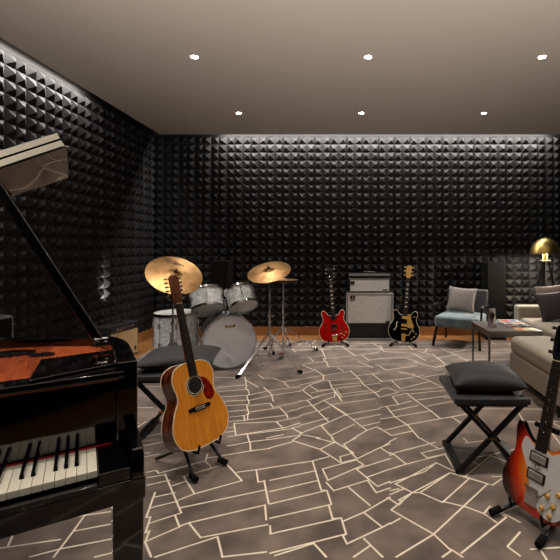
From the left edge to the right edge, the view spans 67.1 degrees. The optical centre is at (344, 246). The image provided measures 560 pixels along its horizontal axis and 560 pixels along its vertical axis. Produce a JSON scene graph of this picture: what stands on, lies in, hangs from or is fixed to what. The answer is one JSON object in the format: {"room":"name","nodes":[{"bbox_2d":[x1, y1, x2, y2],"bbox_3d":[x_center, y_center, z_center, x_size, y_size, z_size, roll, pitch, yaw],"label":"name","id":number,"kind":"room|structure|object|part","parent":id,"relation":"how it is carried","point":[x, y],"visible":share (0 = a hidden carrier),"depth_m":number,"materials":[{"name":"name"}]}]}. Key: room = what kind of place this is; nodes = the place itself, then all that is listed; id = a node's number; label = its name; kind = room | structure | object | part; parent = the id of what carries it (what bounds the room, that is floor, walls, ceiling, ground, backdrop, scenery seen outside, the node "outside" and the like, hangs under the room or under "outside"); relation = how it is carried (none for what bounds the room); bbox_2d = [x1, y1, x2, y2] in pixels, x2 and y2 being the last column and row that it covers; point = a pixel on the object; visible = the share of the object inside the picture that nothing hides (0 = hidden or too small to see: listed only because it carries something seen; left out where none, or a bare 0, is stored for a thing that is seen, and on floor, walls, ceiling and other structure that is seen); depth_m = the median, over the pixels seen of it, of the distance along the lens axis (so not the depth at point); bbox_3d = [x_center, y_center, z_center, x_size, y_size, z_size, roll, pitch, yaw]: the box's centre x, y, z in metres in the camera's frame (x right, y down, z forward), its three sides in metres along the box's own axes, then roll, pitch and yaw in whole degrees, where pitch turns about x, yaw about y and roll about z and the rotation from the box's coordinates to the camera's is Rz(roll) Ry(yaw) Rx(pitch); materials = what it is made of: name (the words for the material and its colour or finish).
{"room":"studio","nodes":[
{"label":"studio","id":0,"kind":"room"},
{"bbox_2d":[0,37,155,336],"bbox_3d":[-2.876,-0.263,2.517,0.152,3.155,7.366,0,0,0],"label":"wall","id":1,"kind":"structure","parent":0,"point":[96,224],"depth_m":4.43,"materials":[{"name":"black plastic"}]},
{"bbox_2d":[138,327,153,342],"bbox_3d":[-2.838,1.250,2.600,0.024,0.130,7.100,0,0,0],"label":"baseboard","id":2,"kind":"structure","parent":1,"relation":"attached to","point":[146,334],"depth_m":5.88,"materials":[{"name":"brown wood"}]},
{"bbox_2d":[0,0,559,133],"bbox_3d":[0.302,-1.700,2.473,5.995,0.120,7.145,0,0,0],"label":"ceiling","id":3,"kind":"structure","parent":0,"point":[289,66],"depth_m":3.65,"materials":[{"name":"beige paint"}]},
{"bbox_2d":[189,54,199,59],"bbox_3d":[-1.300,-1.637,3.580,0.090,0.005,0.090,0,0,0],"label":"recessed light","id":4,"kind":"object","parent":3,"relation":"in","point":[195,57],"visible":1,"depth_m":3.58,"materials":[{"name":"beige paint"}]},
{"bbox_2d":[363,54,372,59],"bbox_3d":[0.200,-1.637,3.580,0.090,0.005,0.090,0,0,0],"label":"recessed light","id":5,"kind":"object","parent":3,"relation":"in","point":[367,57],"visible":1,"depth_m":3.58,"materials":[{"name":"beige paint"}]},
{"bbox_2d":[536,54,547,59],"bbox_3d":[1.700,-1.637,3.580,0.090,0.005,0.090,0,0,0],"label":"recessed light","id":6,"kind":"object","parent":3,"relation":"in","point":[540,57],"visible":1,"depth_m":3.58,"materials":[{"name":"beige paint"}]},
{"bbox_2d":[134,335,512,357],"bbox_3d":[0.200,1.365,2.700,6.500,0.100,7.600,0,0,0],"label":"floor","id":7,"kind":"structure","parent":0,"point":[145,346],"depth_m":5.96,"materials":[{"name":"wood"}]},
{"bbox_2d":[0,314,12,336],"bbox_3d":[-2.663,0.915,2.950,0.211,0.800,0.460,0,0,12],"label":"amplifier","id":8,"kind":"object","parent":7,"relation":"on","point":[6,321],"visible":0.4,"depth_m":3.10,"materials":[{"name":"black plastic"}]},
{"bbox_2d":[96,319,137,353],"bbox_3d":[-2.664,1.088,4.860,0.224,0.454,0.497,0,0,10],"label":"amplifier","id":9,"kind":"object","parent":7,"relation":"on","point":[127,330],"visible":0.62,"depth_m":4.87,"materials":[{"name":"black fabric"}]},
{"bbox_3d":[-2.575,0.943,4.845,0.012,0.058,0.467,0,0,10],"label":"control panel","id":10,"kind":"part","parent":9,"relation":"part of","materials":[{"name":"black plastic"}]},
{"bbox_2d":[213,260,232,309],"bbox_3d":[-1.764,0.755,6.000,0.250,1.120,0.281,0,0,0],"label":"speaker","id":11,"kind":"object","parent":7,"relation":"on","point":[222,269],"visible":0.26,"depth_m":5.86},
{"bbox_2d":[213,262,226,298],"bbox_3d":[-1.764,0.740,5.865,0.200,1.060,0.012,0,0,0],"label":"grille","id":12,"kind":"object","parent":11,"relation":"attached to","point":[219,268],"depth_m":5.86,"materials":[{"name":"black fabric"}]},
{"bbox_2d":[0,340,559,559],"bbox_3d":[0.350,1.308,2.600,5.600,0.013,6.400,0,0,0],"label":"area rug","id":13,"kind":"object","parent":7,"relation":"on","point":[345,457],"visible":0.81,"depth_m":2.42,"materials":[{"name":"grey carpet"}]},
{"bbox_2d":[0,133,145,559],"bbox_3d":[-1.665,0.447,1.506,1.495,1.708,1.839,0,0,-32],"label":"grand piano","id":14,"kind":"object","parent":13,"relation":"on","point":[71,446],"visible":1,"depth_m":1.18,"materials":[{"name":"black paint"}]},
{"bbox_3d":[-1.670,-0.060,1.314,1.281,0.694,0.404,0,0,-32],"label":"lid panel","id":15,"kind":"part","parent":14,"relation":"part of","materials":[{"name":"black paint"}]},
{"bbox_3d":[-1.832,-0.036,1.594,1.281,0.694,1.042,0,0,-32],"label":"lid","id":16,"kind":"part","parent":14,"relation":"part of","materials":[{"name":"black paint"}]},
{"bbox_3d":[-1.683,0.382,1.551,1.363,0.020,1.638,0,0,-32],"label":"veneer panel","id":17,"kind":"part","parent":14,"relation":"part of","materials":[{"name":"black wood"}]},
{"bbox_3d":[-1.223,0.383,0.862,1.352,0.004,0.003,0,0,-32],"label":"ledge trim","id":18,"kind":"part","parent":14,"relation":"part of","materials":[{"name":"wood"}]},
{"bbox_3d":[-0.609,0.958,1.161,0.075,0.545,0.079,0,0,-32],"label":"leg","id":19,"kind":"part","parent":14,"relation":"part of","materials":[{"name":"black paint"}]},
{"bbox_3d":[-0.598,0.584,1.183,0.030,0.082,0.154,0,0,-32],"label":"arm","id":20,"kind":"part","parent":14,"relation":"part of","materials":[{"name":"black paint"}]},
{"bbox_2d":[138,369,165,439],"bbox_3d":[-1.215,1.072,2.930,0.420,0.458,0.440,0,0,-4],"label":"folding stool","id":21,"kind":"object","parent":13,"relation":"on","point":[144,375],"visible":0.18,"depth_m":2.75,"materials":[{"name":"black metal"}]},
{"bbox_3d":[-1.215,0.885,2.930,0.390,0.016,0.410,0,0,-4],"label":"seat frame","id":22,"kind":"part","parent":21,"relation":"part of","materials":[{"name":"black metal"}]},
{"bbox_3d":[-1.204,1.085,2.767,0.384,0.405,0.030,0,0,-4],"label":"leg","id":23,"kind":"part","parent":21,"relation":"part of","materials":[{"name":"black metal"}]},
{"bbox_3d":[-1.215,0.861,2.930,0.420,0.035,0.440,0,0,-4],"label":"seat","id":24,"kind":"part","parent":21,"relation":"part of","materials":[{"name":"grey fabric"}]},
{"bbox_3d":[-1.202,1.085,2.744,0.384,0.405,0.030,0,0,-4],"label":"leg","id":25,"kind":"part","parent":21,"relation":"part of","materials":[{"name":"black metal"}]},
{"bbox_2d":[138,345,220,369],"bbox_3d":[-1.179,0.788,2.983,0.508,0.132,0.433,0,0,-9],"label":"seat cushion","id":26,"kind":"object","parent":21,"relation":"on","point":[161,358],"visible":0.7,"depth_m":2.84,"materials":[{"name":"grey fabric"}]},
{"bbox_2d":[167,300,177,345],"bbox_3d":[-1.692,0.760,3.964,0.524,1.079,0.510,0,0,10],"label":"cymbal stand","id":27,"kind":"object","parent":13,"relation":"on","point":[172,343],"visible":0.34,"depth_m":4.09,"materials":[{"name":"silver metal"}]},
{"bbox_2d":[145,256,202,293],"bbox_3d":[-1.645,0.268,4.005,0.397,0.346,0.522,0,0,44],"label":"crash cymbal","id":28,"kind":"object","parent":27,"relation":"attached to","point":[157,270],"visible":0.94,"depth_m":3.99,"materials":[{"name":"brown metal"}]},
{"bbox_2d":[152,309,198,349],"bbox_3d":[-1.816,0.993,4.398,0.486,0.609,0.498,0,0,0],"label":"floor tom","id":29,"kind":"object","parent":13,"relation":"on","point":[162,325],"depth_m":4.25,"materials":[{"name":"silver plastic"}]},
{"bbox_2d":[155,435,227,482],"bbox_3d":[-0.934,1.133,2.483,0.412,0.330,0.248,0,0,32],"label":"guitar stand","id":30,"kind":"object","parent":13,"relation":"on","point":[192,475],"visible":0.51,"depth_m":2.44,"materials":[{"name":"black metal"}]},
{"bbox_3d":[-1.029,1.223,2.467,0.269,0.147,0.016,0,0,25],"label":"leg","id":31,"kind":"part","parent":30,"relation":"part of","materials":[{"name":"black metal"}]},
{"bbox_3d":[-0.879,1.223,2.340,0.144,0.145,0.017,0,0,43],"label":"leg","id":32,"kind":"part","parent":30,"relation":"part of","materials":[{"name":"black metal"}]},
{"bbox_2d":[160,275,228,452],"bbox_3d":[-0.935,0.675,2.484,0.322,1.007,0.390,0,0,32],"label":"acoustic guitar","id":33,"kind":"object","parent":30,"relation":"on","point":[195,414],"visible":0.99,"depth_m":2.42,"materials":[{"name":"orange wood"}]},
{"bbox_3d":[-0.867,1.137,2.350,0.139,0.054,0.015,0,0,30],"label":"cradle arm","id":34,"kind":"part","parent":30,"relation":"part of","materials":[{"name":"black metal"}]},
{"bbox_3d":[-0.781,1.223,2.497,0.145,0.146,0.018,0,0,21],"label":"leg","id":35,"kind":"part","parent":30,"relation":"part of","materials":[{"name":"black metal"}]},
{"bbox_3d":[-0.785,1.137,2.482,0.139,0.054,0.015,0,0,34],"label":"cradle arm","id":36,"kind":"part","parent":30,"relation":"part of","materials":[{"name":"black metal"}]},
{"bbox_2d":[199,310,263,368],"bbox_3d":[-1.297,1.012,4.585,0.715,0.574,0.413,0,0,-24],"label":"bass drum","id":37,"kind":"object","parent":13,"relation":"on","point":[235,335],"visible":0.88,"depth_m":4.44,"materials":[{"name":"white plastic drumhead"},{"name":"grey pearl shell"},{"name":"chrome"}]},
{"bbox_2d":[223,299,226,312],"bbox_3d":[-1.317,0.651,4.572,0.108,0.188,0.080,0,0,42],"label":"mount","id":38,"kind":"object","parent":37,"relation":"attached to","point":[224,300],"visible":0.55,"depth_m":4.61,"materials":[{"name":"silver metal"}]},
{"bbox_2d":[189,284,224,317],"bbox_3d":[-1.512,0.594,4.551,0.365,0.390,0.432,0,0,-27],"label":"tom drum","id":39,"kind":"object","parent":38,"relation":"attached to","point":[207,299],"visible":0.94,"depth_m":4.44,"materials":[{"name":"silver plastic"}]},
{"bbox_2d":[224,282,257,314],"bbox_3d":[-1.138,0.562,4.549,0.327,0.372,0.394,0,0,-36],"label":"tom drum","id":40,"kind":"object","parent":38,"relation":"attached to","point":[241,298],"visible":1,"depth_m":4.46,"materials":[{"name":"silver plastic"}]},
{"bbox_2d":[235,282,302,378],"bbox_3d":[-0.759,0.758,4.550,0.650,1.085,0.949,0,0,0],"label":"cymbal stand","id":41,"kind":"object","parent":13,"relation":"on","point":[269,333],"visible":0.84,"depth_m":4.48,"materials":[{"name":"silver metal"}]},
{"bbox_2d":[247,261,290,282],"bbox_3d":[-0.823,0.270,4.505,0.469,0.212,0.421,0,0,16],"label":"cymbal","id":42,"kind":"object","parent":41,"relation":"on","point":[268,272],"visible":1,"depth_m":4.46,"materials":[{"name":"brown metal"}]},
{"bbox_2d":[263,278,317,353],"bbox_3d":[-0.748,0.786,5.152,0.570,1.029,0.628,0,0,41],"label":"stand","id":43,"kind":"object","parent":13,"relation":"on","point":[282,281],"visible":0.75,"depth_m":5.00,"materials":[{"name":"silver metal"}]},
{"bbox_3d":[-0.886,1.121,5.130,0.351,0.328,0.036,0,0,43],"label":"leg","id":44,"kind":"part","parent":43,"relation":"part of","materials":[{"name":"silver metal"}]},
{"bbox_2d":[322,339,348,346],"bbox_3d":[-0.140,1.113,5.590,0.365,0.370,0.423,0,0,-5],"label":"guitar stand","id":45,"kind":"object","parent":13,"relation":"on","point":[323,344],"visible":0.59,"depth_m":5.43,"materials":[{"name":"black metal"}]},
{"bbox_2d":[319,268,349,342],"bbox_3d":[-0.144,0.775,5.598,0.408,0.990,0.219,0,0,0],"label":"electric guitar","id":46,"kind":"object","parent":45,"relation":"on","point":[333,328],"visible":1,"depth_m":5.54,"materials":[{"name":"red wood"}]},
{"bbox_2d":[389,339,416,346],"bbox_3d":[0.779,1.113,5.590,0.365,0.370,0.423,0,0,7],"label":"guitar stand","id":47,"kind":"object","parent":13,"relation":"on","point":[390,344],"visible":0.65,"depth_m":5.43,"materials":[{"name":"black metal"}]},
{"bbox_2d":[388,266,419,342],"bbox_3d":[0.794,0.762,5.598,0.420,1.020,0.228,0,0,8],"label":"electric guitar","id":48,"kind":"object","parent":47,"relation":"on","point":[403,328],"visible":1,"depth_m":5.54,"materials":[{"name":"black paint"}]},
{"bbox_2d":[432,288,489,350],"bbox_3d":[1.581,0.944,5.596,0.648,0.714,0.695,0,0,30],"label":"armchair","id":49,"kind":"object","parent":13,"relation":"on","point":[447,319],"visible":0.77,"depth_m":5.44,"materials":[{"name":"blue fabric"}]},
{"bbox_3d":[1.191,1.169,5.490,0.121,0.263,0.030,0,0,-42],"label":"leg","id":50,"kind":"part","parent":49,"relation":"part of","materials":[{"name":"black wood"}]},
{"bbox_3d":[1.319,0.887,5.742,0.048,0.290,0.544,0,0,30],"label":"armrest","id":51,"kind":"part","parent":49,"relation":"part of","materials":[{"name":"black metal"}]},
{"bbox_3d":[1.550,0.971,5.543,0.560,0.150,0.560,0,0,30],"label":"seat","id":52,"kind":"part","parent":49,"relation":"part of","materials":[{"name":"blue fabric"}]},
{"bbox_2d":[446,286,476,313],"bbox_3d":[1.607,0.726,5.722,0.409,0.354,0.161,0,0,30],"label":"throw pillow","id":53,"kind":"object","parent":49,"relation":"on","point":[460,299],"visible":1,"depth_m":5.67,"materials":[{"name":"grey fabric"}]},
{"bbox_3d":[1.713,0.771,5.827,0.560,0.368,0.164,0,0,30],"label":"backrest","id":54,"kind":"part","parent":49,"relation":"part of","materials":[{"name":"fabric"}]},
{"bbox_3d":[1.685,1.169,5.206,0.030,0.263,0.121,0,0,11],"label":"leg","id":55,"kind":"part","parent":49,"relation":"part of","materials":[{"name":"black metal"}]},
{"bbox_3d":[1.839,0.887,5.443,0.047,0.290,0.544,0,0,30],"label":"armrest","id":56,"kind":"part","parent":49,"relation":"part of","materials":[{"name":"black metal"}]},
{"bbox_2d":[439,376,530,473],"bbox_3d":[0.840,1.080,2.560,0.430,0.442,0.430,0,0,1],"label":"folding stool","id":57,"kind":"object","parent":13,"relation":"on","point":[464,399],"visible":0.81,"depth_m":2.39,"materials":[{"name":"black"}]},
{"bbox_3d":[0.843,1.093,2.718,0.366,0.390,0.030,0,0,1],"label":"leg","id":58,"kind":"part","parent":57,"relation":"part of","materials":[{"name":"black metal"}]},
{"bbox_3d":[0.843,1.093,2.742,0.366,0.390,0.030,0,0,1],"label":"leg","id":59,"kind":"part","parent":57,"relation":"part of","materials":[{"name":"black metal"}]},
{"bbox_3d":[0.840,0.876,2.560,0.430,0.035,0.430,0,0,1],"label":"seat","id":60,"kind":"part","parent":57,"relation":"part of","materials":[{"name":"grey fabric"}]},
{"bbox_3d":[0.837,1.093,2.402,0.366,0.390,0.030,0,0,1],"label":"leg","id":61,"kind":"part","parent":57,"relation":"part of","materials":[{"name":"black metal"}]},
{"bbox_2d":[445,361,527,392],"bbox_3d":[0.855,0.799,2.570,0.412,0.144,0.384,0,0,5],"label":"seat cushion","id":62,"kind":"object","parent":57,"relation":"on","point":[473,376],"visible":1,"depth_m":2.42,"materials":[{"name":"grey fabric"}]},
{"bbox_3d":[0.837,1.093,2.378,0.366,0.390,0.030,0,0,1],"label":"leg","id":63,"kind":"part","parent":57,"relation":"part of","materials":[{"name":"black metal"}]},
{"bbox_3d":[0.840,0.900,2.560,0.400,0.016,0.400,0,0,1],"label":"seat frame","id":64,"kind":"part","parent":57,"relation":"part of","materials":[{"name":"black metal"}]},
{"bbox_2d":[471,321,541,360],"bbox_3d":[1.700,1.070,4.420,0.540,0.462,0.560,0,0,0],"label":"coffee table","id":65,"kind":"object","parent":13,"relation":"on","point":[481,326],"visible":0.49,"depth_m":4.17,"materials":[{"name":"metal"}]},
{"bbox_3d":[1.444,1.102,4.686,0.020,0.398,0.020,0,0,0],"label":"leg","id":66,"kind":"part","parent":65,"relation":"part of","materials":[{"name":"metal"}]},
{"bbox_3d":[1.444,1.102,4.154,0.020,0.398,0.020,0,0,0],"label":"leg","id":67,"kind":"part","parent":65,"relation":"part of","materials":[{"name":"metal"}]},
{"bbox_2d":[487,307,496,327],"bbox_3d":[1.545,0.739,4.360,0.092,0.200,0.092,0,0,0],"label":"tumbler","id":68,"kind":"object","parent":65,"relation":"on","point":[492,311],"visible":1,"depth_m":4.33,"materials":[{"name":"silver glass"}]},
{"bbox_2d":[496,321,530,327],"bbox_3d":[1.800,0.830,4.469,0.250,0.018,0.312,0,0,-4],"label":"magazine","id":69,"kind":"object","parent":65,"relation":"on","point":[497,322],"visible":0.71,"depth_m":4.32,"materials":[{"name":"paper"}]},
{"bbox_2d":[496,319,525,324],"bbox_3d":[1.790,0.812,4.479,0.220,0.015,0.282,0,0,3],"label":"magazine","id":70,"kind":"object","parent":69,"relation":"on","point":[503,321],"visible":1,"depth_m":4.47,"materials":[{"name":"paper"}]},
{"bbox_2d":[513,328,537,330],"bbox_3d":[1.830,0.836,4.234,0.210,0.006,0.132,0,0,0],"label":"magazine","id":71,"kind":"object","parent":65,"relation":"on","point":[517,329],"visible":1,"depth_m":4.20,"materials":[{"name":"paper"}]},
{"bbox_2d":[488,421,559,548],"bbox_3d":[0.936,1.083,1.991,0.401,0.430,0.285,0,0,-30],"label":"guitar stand","id":72,"kind":"object","parent":13,"relation":"on","point":[542,539],"visible":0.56,"depth_m":1.97,"materials":[{"name":"black metal"}]},
{"bbox_3d":[0.812,1.271,2.041,0.206,0.054,0.018,0,0,-20],"label":"leg","id":73,"kind":"part","parent":72,"relation":"part of","materials":[{"name":"black metal"}]},
{"bbox_3d":[0.848,1.234,2.039,0.139,0.054,0.015,0,0,-32],"label":"cradle arm","id":74,"kind":"part","parent":72,"relation":"part of","materials":[{"name":"black metal"}]},
{"bbox_2d":[502,325,559,526],"bbox_3d":[0.974,0.823,2.007,0.257,0.879,0.358,0,0,-30],"label":"electric guitar","id":75,"kind":"object","parent":72,"relation":"on","point":[531,473],"visible":1,"depth_m":1.99,"materials":[{"name":"sunburst lacquered wood"},{"name":"white plastic"},{"name":"metal"}]},
{"bbox_3d":[0.902,1.127,1.897,0.019,0.076,0.086,0,0,-28],"label":"vibrato arm","id":76,"kind":"part","parent":75,"relation":"part of","materials":[{"name":"silver metal"}]},
{"bbox_3d":[0.934,1.234,1.891,0.139,0.054,0.015,0,0,-28],"label":"cradle arm","id":77,"kind":"part","parent":72,"relation":"part of","materials":[{"name":"black metal"}]},
{"bbox_3d":[0.918,1.271,1.859,0.206,0.054,0.018,0,0,-40],"label":"leg","id":78,"kind":"part","parent":72,"relation":"part of","materials":[{"name":"black metal"}]},
{"bbox_2d":[510,336,559,416],"bbox_3d":[1.800,1.079,3.580,0.405,0.445,0.930,0,0,0],"label":"ottoman","id":79,"kind":"object","parent":13,"relation":"on","point":[530,359],"visible":0.62,"depth_m":3.60,"materials":[{"name":"beige fabric"}]},
{"bbox_2d":[511,336,553,374],"bbox_3d":[1.800,0.941,3.580,0.405,0.170,0.930,0,0,0],"label":"seat cushion","id":80,"kind":"object","parent":79,"relation":"on","point":[531,351],"depth_m":3.63,"materials":[{"name":"beige fabric"}]},
{"bbox_2d":[514,305,559,337],"bbox_3d":[2.620,0.936,4.228,1.080,0.730,1.855,0,0,0],"label":"sofa","id":81,"kind":"object","parent":13,"relation":"on","point":[527,314],"visible":0.22,"depth_m":4.87,"materials":[{"name":"beige fabric"}]},
{"bbox_3d":[2.620,1.001,5.070,1.060,0.580,0.170,0,0,0],"label":"armrest","id":82,"kind":"part","parent":81,"relation":"part of","materials":[{"name":"beige fabric"}]},
{"bbox_2d":[520,318,559,337],"bbox_3d":[2.500,0.936,4.560,0.840,0.190,0.830,0,0,0],"label":"seat cushion","id":83,"kind":"object","parent":81,"relation":"on","point":[546,327],"depth_m":4.54,"materials":[{"name":"beige fabric"}]},
{"bbox_2d":[534,292,559,321],"bbox_3d":[2.430,0.665,4.721,0.509,0.371,0.180,0,0,5],"label":"throw pillow","id":84,"kind":"object","parent":81,"relation":"on","point":[549,303],"visible":1,"depth_m":4.68,"materials":[{"name":"fabric"}]},
{"bbox_2d":[534,285,559,315],"bbox_3d":[2.460,0.625,4.904,0.410,0.380,0.152,0,0,4],"label":"throw pillow","id":85,"kind":"object","parent":81,"relation":"on","point":[549,289],"visible":0.3,"depth_m":4.90,"materials":[{"name":"beige fabric"}]},
{"bbox_2d":[530,236,559,304],"bbox_3d":[2.651,0.579,5.595,0.484,1.445,0.465,0,0,0],"label":"lamp","id":86,"kind":"object","parent":13,"relation":"on","point":[544,246],"visible":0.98,"depth_m":5.48,"materials":[{"name":"gold metal"}]},
{"bbox_3d":[2.528,0.746,5.499,0.253,1.111,0.033,0,0,-19],"label":"leg","id":87,"kind":"part","parent":86,"relation":"part of","materials":[{"name":"black metal"}]},
{"bbox_3d":[2.704,0.746,5.702,0.033,1.111,0.253,0,0,11],"label":"leg","id":88,"kind":"part","parent":86,"relation":"part of","materials":[{"name":"black metal"}]},
{"bbox_3d":[2.675,-0.025,5.550,0.374,0.237,0.374,0,0,0],"label":"lamp shade","id":89,"kind":"part","parent":86,"relation":"part of","materials":[{"name":"gold metal"}]},
{"bbox_3d":[2.792,0.746,5.449,0.253,1.111,0.033,0,0,41],"label":"leg","id":90,"kind":"part","parent":86,"relation":"part of","materials":[{"name":"black metal"}]},
{"bbox_2d":[346,291,392,339],"bbox_3d":[0.347,0.981,5.972,0.665,0.668,0.296,0,0,0],"label":"speaker cabinet","id":91,"kind":"object","parent":7,"relation":"on","point":[369,315],"visible":0.9,"depth_m":5.83,"materials":[{"name":"grey fabric"}]},
{"bbox_2d":[349,271,389,291],"bbox_3d":[0.347,0.499,5.975,0.585,0.293,0.270,0,0,0],"label":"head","id":92,"kind":"object","parent":91,"relation":"on","point":[367,281],"visible":1,"depth_m":5.86},
{"bbox_3d":[0.347,0.421,5.864,0.555,0.050,0.014,0,0,0],"label":"control panel","id":93,"kind":"part","parent":92,"relation":"part of","materials":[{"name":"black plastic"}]},
{"bbox_3d":[0.347,1.180,5.840,0.615,0.200,0.008,0,0,0],"label":"panel","id":94,"kind":"part","parent":91,"relation":"part of","materials":[{"name":"black plastic"}]},
{"bbox_2d":[480,262,505,339],"bbox_3d":[2.136,0.765,6.000,0.290,1.100,0.281,0,0,0],"label":"speaker","id":95,"kind":"object","parent":7,"relation":"on","point":[492,273],"visible":0.58,"depth_m":5.86},
{"bbox_2d":[488,263,504,318],"bbox_3d":[2.136,0.750,5.865,0.240,1.040,0.012,0,0,0],"label":"grille","id":96,"kind":"object","parent":95,"relation":"attached to","point":[496,271],"depth_m":5.86,"materials":[{"name":"black fabric"}]},
{"bbox_2d":[154,131,559,326],"bbox_3d":[0.202,-0.263,6.226,6.296,3.155,0.152,0,0,0],"label":"wall","id":97,"kind":"structure","parent":0,"point":[441,206],"depth_m":6.19,"materials":[{"name":"black plastic"}]},
{"bbox_2d":[199,326,480,334],"bbox_3d":[0.200,1.250,6.188,6.300,0.130,0.024,0,0,0],"label":"baseboard","id":98,"kind":"structure","parent":97,"relation":"attached to","point":[260,330],"depth_m":6.18,"materials":[{"name":"brown wood"}]}
]}

